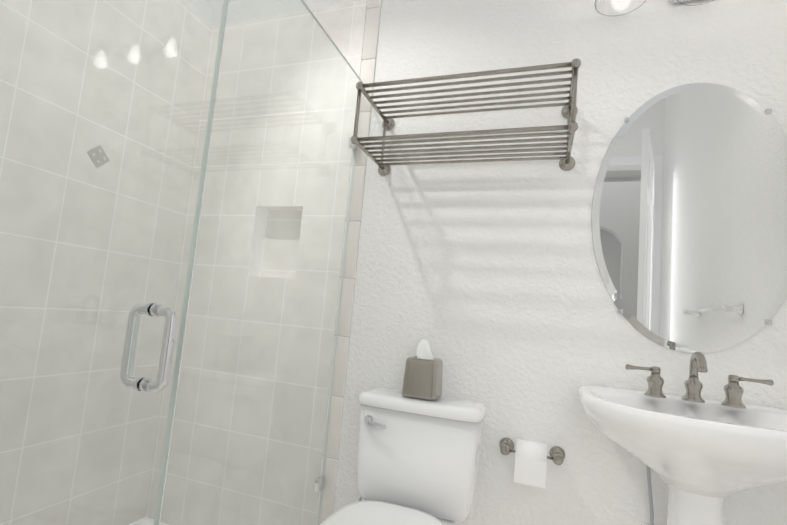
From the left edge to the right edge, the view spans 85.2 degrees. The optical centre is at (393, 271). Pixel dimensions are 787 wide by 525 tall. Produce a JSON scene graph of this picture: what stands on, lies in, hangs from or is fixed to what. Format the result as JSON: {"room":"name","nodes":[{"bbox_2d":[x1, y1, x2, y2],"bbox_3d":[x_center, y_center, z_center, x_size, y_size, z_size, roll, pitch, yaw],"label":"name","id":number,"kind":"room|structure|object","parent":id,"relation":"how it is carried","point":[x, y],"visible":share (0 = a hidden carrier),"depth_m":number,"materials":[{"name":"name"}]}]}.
{"room":"bathroom","nodes":[
{"label":"bathroom","id":0,"kind":"room"},
{"bbox_2d":[182,0,214,26],"bbox_3d":[-1.280,-1.718,1.580,0.001,0.515,1.970,3,-6,19],"label":"wall","id":1,"kind":"structure","parent":0,"point":[209,10],"depth_m":2.33,"materials":[{"name":"white paint"}]},
{"bbox_2d":[0,0,210,524],"bbox_3d":[-1.427,-0.182,1.376,0.008,2.597,1.862,3,-6,19],"label":"shower door","id":2,"kind":"structure","parent":1,"relation":"attached to","point":[37,206],"depth_m":1.79,"materials":[{"name":"clear glass"}]},
{"bbox_2d":[87,145,109,167],"bbox_3d":[-1.353,-0.527,1.512,0.006,0.100,0.742,3,-6,19],"label":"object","id":3,"kind":"structure","parent":2,"relation":"attached to","point":[101,153],"depth_m":1.81,"materials":[{"name":"grey metal"}]},
{"bbox_2d":[212,0,786,524],"bbox_3d":[0.159,-0.265,1.840,2.880,3.100,0.001,3,-6,19],"label":"wall","id":4,"kind":"structure","parent":0,"point":[484,280],"depth_m":1.68,"materials":[{"name":"white paint"}]},
{"bbox_2d":[145,0,380,524],"bbox_3d":[-0.634,-0.040,2.126,1.019,2.597,0.097,3,-6,19],"label":"wall tile","id":5,"kind":"structure","parent":4,"relation":"attached to","point":[343,25],"depth_m":2.07,"materials":[{"name":"white tile"}]},
{"bbox_2d":[350,58,580,175],"bbox_3d":[0.273,-0.569,1.654,0.826,0.274,0.345,3,-6,19],"label":"towel shelf","id":6,"kind":"object","parent":4,"relation":"attached to","point":[569,111],"visible":1,"depth_m":1.61,"materials":[{"name":"silver metal"}]},
{"bbox_2d":[499,437,564,487],"bbox_3d":[0.493,0.677,1.534,0.234,0.131,0.129,3,-6,19],"label":"toilet paper holder","id":7,"kind":"object","parent":4,"relation":"attached to","point":[531,457],"visible":1,"depth_m":1.49,"materials":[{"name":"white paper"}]},
{"bbox_2d":[595,0,645,15],"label":"sconce","id":8,"kind":"object","parent":4,"relation":"attached to","point":[612,7],"depth_m":1.63,"materials":[{"name":"white glass"}]},
{"bbox_2d":[592,83,786,353],"bbox_3d":[1.060,-0.204,1.515,0.652,0.978,0.011,3,-6,19],"label":"oval mirror","id":9,"kind":"object","parent":4,"relation":"attached to","point":[689,220],"visible":1,"depth_m":1.51,"materials":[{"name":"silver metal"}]},
{"bbox_2d":[671,0,713,5],"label":"sconce","id":10,"kind":"object","parent":4,"relation":"attached to","point":[686,2],"depth_m":1.55,"materials":[{"name":"white glass"}]},
{"label":"floor","id":11,"kind":"structure","parent":0,"visible":0},
{"bbox_2d":[320,387,486,524],"bbox_3d":[-0.026,0.837,1.359,0.522,0.791,0.756,3,-6,19],"label":"toilet","id":12,"kind":"object","parent":11,"relation":"on","point":[418,461],"visible":0.98,"depth_m":1.50,"materials":[{"name":"ceramic"}]},
{"bbox_2d":[402,339,442,400],"bbox_3d":[0.117,0.369,1.635,0.134,0.212,0.134,3,-6,19],"label":"tissue box","id":13,"kind":"object","parent":12,"relation":"on","point":[423,372],"visible":1,"depth_m":1.58,"materials":[{"name":"silver metal"}]},
{"bbox_2d":[578,352,786,524],"bbox_3d":[0.866,0.762,1.190,0.666,1.058,0.512,3,-6,19],"label":"pedestal sink","id":14,"kind":"object","parent":11,"relation":"on","point":[697,453],"visible":1,"depth_m":1.19,"materials":[{"name":"ceramic"}]},
{"label":"outside","id":15,"kind":"structure","parent":0,"visible":0},
{"bbox_2d":[130,517,168,524],"bbox_3d":[-1.177,1.129,1.233,1.300,0.012,2.270,3,-6,19],"label":"floor","id":16,"kind":"structure","parent":15,"point":[144,520],"depth_m":2.07,"materials":[{"name":"tile"}]},
{"bbox_3d":[-0.601,1.152,1.026,0.075,0.022,1.660,3,-6,19],"label":"trim","id":17,"kind":"structure","parent":16,"relation":"on","visible":0},
{"bbox_2d":[0,0,361,524],"bbox_3d":[-0.510,0.072,1.136,0.139,2.150,1.654,3,-6,19],"label":"shower enclosure","id":18,"kind":"object","parent":17,"relation":"on","point":[127,377],"visible":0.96,"depth_m":1.09,"materials":[{"name":"clear glass"}]}
]}

